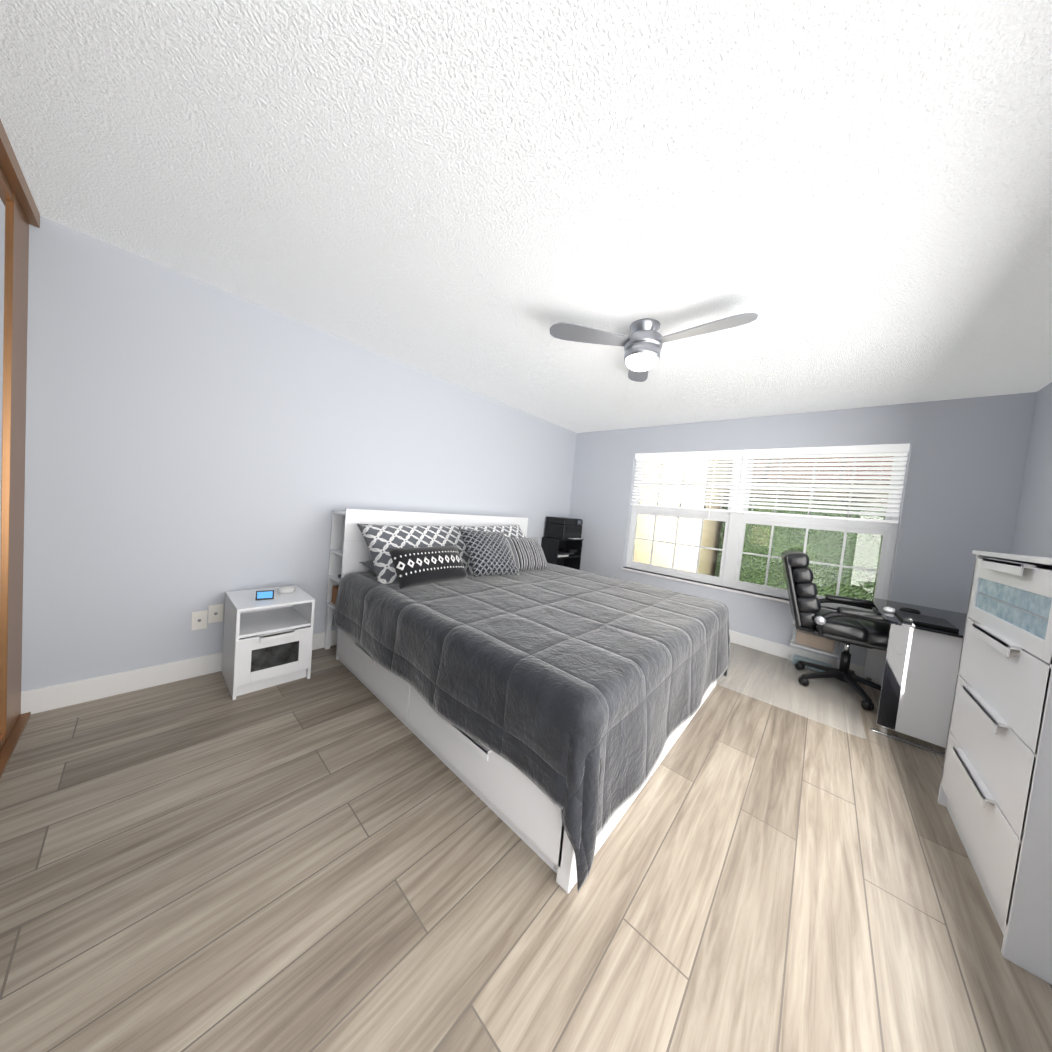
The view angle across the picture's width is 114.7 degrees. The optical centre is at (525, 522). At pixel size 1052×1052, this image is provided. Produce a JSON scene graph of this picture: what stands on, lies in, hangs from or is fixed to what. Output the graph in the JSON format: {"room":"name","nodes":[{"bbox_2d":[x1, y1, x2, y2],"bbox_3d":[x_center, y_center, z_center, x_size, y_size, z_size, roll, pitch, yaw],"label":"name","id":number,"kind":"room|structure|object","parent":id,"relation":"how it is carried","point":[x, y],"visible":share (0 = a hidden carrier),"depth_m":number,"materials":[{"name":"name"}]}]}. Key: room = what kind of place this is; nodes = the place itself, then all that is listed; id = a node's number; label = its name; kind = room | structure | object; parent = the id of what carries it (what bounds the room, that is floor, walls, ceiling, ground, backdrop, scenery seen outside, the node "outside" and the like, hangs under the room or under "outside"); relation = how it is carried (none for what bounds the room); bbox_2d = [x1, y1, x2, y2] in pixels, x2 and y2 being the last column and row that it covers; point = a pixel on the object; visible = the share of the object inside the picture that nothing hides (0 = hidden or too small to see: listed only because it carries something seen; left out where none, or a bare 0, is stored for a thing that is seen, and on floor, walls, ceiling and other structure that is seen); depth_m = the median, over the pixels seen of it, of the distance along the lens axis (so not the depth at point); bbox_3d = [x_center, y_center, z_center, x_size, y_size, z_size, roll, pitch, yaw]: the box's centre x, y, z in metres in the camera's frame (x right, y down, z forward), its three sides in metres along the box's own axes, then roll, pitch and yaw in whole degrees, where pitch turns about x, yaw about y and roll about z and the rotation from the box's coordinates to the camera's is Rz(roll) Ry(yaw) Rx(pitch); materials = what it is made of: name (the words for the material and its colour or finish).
{"room":"bedroom","nodes":[
{"label":"bedroom","id":0,"kind":"room"},
{"bbox_2d":[21,216,576,691],"bbox_3d":[-0.963,-0.195,3.376,0.200,2.400,5.039,8,4,41],"label":"wall","id":1,"kind":"structure","parent":0,"point":[191,444],"depth_m":2.04,"materials":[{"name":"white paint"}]},
{"bbox_2d":[21,629,337,713],"bbox_3d":[-0.984,0.947,3.360,0.019,0.125,4.639,8,4,41],"label":"baseboard","id":2,"kind":"structure","parent":1,"relation":"attached to","point":[39,700],"depth_m":1.89,"materials":[{"name":"white wood"}]},
{"bbox_2d":[191,604,223,630],"bbox_3d":[-2.023,0.599,2.144,0.008,0.146,0.147,8,4,41],"label":"outlet plates","id":3,"kind":"object","parent":1,"relation":"attached to","point":[199,618],"visible":1,"depth_m":2.14,"materials":[{"name":"white plastic"}]},
{"bbox_2d":[0,642,1051,1051],"bbox_3d":[0.449,1.253,2.083,4.298,0.100,5.039,8,4,41],"label":"floor","id":4,"kind":"structure","parent":0,"point":[332,854],"depth_m":1.09,"materials":[{"name":"brown wood"}]},
{"bbox_2d":[222,585,314,699],"bbox_3d":[-1.673,0.711,2.194,0.447,0.585,0.390,8,4,41],"label":"nightstand","id":5,"kind":"object","parent":4,"relation":"on","point":[267,637],"visible":1,"depth_m":2.09,"materials":[{"name":"white laminate"}]},
{"bbox_2d":[255,590,274,600],"bbox_3d":[-1.640,0.456,2.120,0.090,0.055,0.042,3,-15,-35],"label":"clock","id":6,"kind":"object","parent":5,"relation":"on","point":[268,595],"depth_m":2.10,"materials":[{"name":"blue plastic"}]},
{"bbox_2d":[324,509,729,893],"bbox_3d":[0.013,0.574,2.590,2.429,1.122,2.155,8,4,41],"label":"bed","id":7,"kind":"object","parent":4,"relation":"on","point":[503,670],"visible":1,"depth_m":1.63,"materials":[{"name":"grey fabric"}]},
{"bbox_2d":[541,516,583,569],"bbox_3d":[0.548,0.507,4.692,0.428,1.145,0.594,8,4,41],"label":"stand","id":8,"kind":"object","parent":4,"relation":"on","point":[561,542],"visible":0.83,"depth_m":4.55,"materials":[{"name":"black laminate"}]},
{"bbox_2d":[718,643,864,738],"bbox_3d":[2.038,1.301,2.950,1.250,0.003,1.174,8,4,41],"label":"chair mat","id":9,"kind":"object","parent":4,"relation":"on","point":[817,694],"visible":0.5,"depth_m":2.66,"materials":[{"name":"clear plastic"}]},
{"bbox_2d":[789,621,839,671],"bbox_3d":[2.646,1.147,3.101,0.335,0.398,0.160,8,4,41],"label":"storage bins","id":10,"kind":"object","parent":9,"relation":"on","point":[806,640],"visible":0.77,"depth_m":3.07,"materials":[{"name":"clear plastic"}]},
{"bbox_2d":[781,550,890,710],"bbox_3d":[2.564,0.813,2.770,0.833,1.072,0.665,7,3,34],"label":"office chair","id":11,"kind":"object","parent":9,"relation":"on","point":[848,627],"visible":0.83,"depth_m":2.69,"materials":[{"name":"black leather"}]},
{"bbox_2d":[863,598,966,756],"bbox_3d":[2.848,1.017,2.332,0.665,0.776,1.048,8,4,41],"label":"desk","id":12,"kind":"object","parent":4,"relation":"on","point":[913,668],"visible":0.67,"depth_m":2.09,"materials":[{"name":"white laminate"}]},
{"bbox_2d":[937,550,1051,984],"bbox_3d":[1.969,0.762,1.169,0.502,1.240,0.810,8,4,41],"label":"dresser","id":13,"kind":"object","parent":4,"relation":"on","point":[995,795],"visible":1,"depth_m":1.16,"materials":[{"name":"white laminate"}]},
{"bbox_2d":[0,0,1051,432],"bbox_3d":[0.674,-1.234,1.961,4.298,0.100,5.039,8,4,41],"label":"ceiling","id":14,"kind":"structure","parent":0,"point":[848,202],"depth_m":1.18,"materials":[{"name":"white paint"}]},
{"bbox_2d":[550,313,757,381],"bbox_3d":[0.796,-1.046,2.004,0.976,0.256,0.985,8,4,41],"label":"ceiling fan","id":15,"kind":"object","parent":14,"relation":"hanging from","point":[643,341],"visible":1,"depth_m":1.96,"materials":[{"name":"silver metal"}]},
{"bbox_2d":[569,392,1036,666],"bbox_3d":[2.164,0.065,3.834,3.898,2.400,0.200,8,4,41],"label":"wall","id":16,"kind":"structure","parent":0,"point":[966,462],"depth_m":2.82,"materials":[{"name":"white paint"}]},
{"bbox_2d":[621,567,836,610],"bbox_3d":[2.200,0.727,3.701,2.430,0.025,0.120,8,4,41],"label":"window sill","id":17,"kind":"structure","parent":16,"relation":"attached to","point":[716,587],"depth_m":3.74,"materials":[{"name":"white wood"}]},
{"bbox_2d":[626,452,908,610],"bbox_3d":[2.322,-0.033,3.724,2.410,1.505,0.070,8,4,41],"label":"window","id":18,"kind":"structure","parent":16,"relation":"in","point":[735,525],"depth_m":3.62,"materials":[{"name":"white plastic"}]},
{"bbox_2d":[631,443,909,523],"bbox_3d":[2.303,-0.399,3.647,2.394,0.767,0.070,8,4,41],"label":"window blinds","id":19,"kind":"object","parent":18,"relation":"attached to","point":[825,452],"visible":1,"depth_m":3.39,"materials":[{"name":"white plastic"}]},
{"bbox_2d":[729,630,881,685],"bbox_3d":[1.988,1.194,3.809,3.840,0.125,0.019,8,4,41],"label":"baseboard","id":20,"kind":"structure","parent":16,"relation":"attached to","point":[766,646],"depth_m":3.35,"materials":[{"name":"white wood"}]},
{"bbox_2d":[1011,382,1051,557],"bbox_3d":[2.085,0.214,0.668,0.200,2.400,5.039,8,4,41],"label":"wall","id":21,"kind":"structure","parent":0,"point":[1033,532],"depth_m":2.27,"materials":[{"name":"white paint"}]},
{"bbox_3d":[-1.041,-0.046,0.210,3.898,2.400,0.200,8,4,41],"label":"wall","id":22,"kind":"structure","parent":0,"visible":0},
{"bbox_2d":[0,119,39,777],"bbox_3d":[-1.539,-0.122,0.840,2.286,2.399,0.077,8,4,41],"label":"mirrored closet doors","id":23,"kind":"structure","parent":22,"relation":"in","point":[19,212],"depth_m":1.45,"materials":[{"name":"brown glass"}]},
{"label":"outside","id":24,"kind":"structure","parent":0,"visible":0},
{"bbox_2d":[633,456,893,599],"bbox_3d":[12.451,-0.512,14.797,26.000,4.876,29.780,8,4,41],"label":"scenery","id":25,"kind":"structure","parent":24,"point":[715,541],"depth_m":5.33,"materials":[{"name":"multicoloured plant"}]}
]}

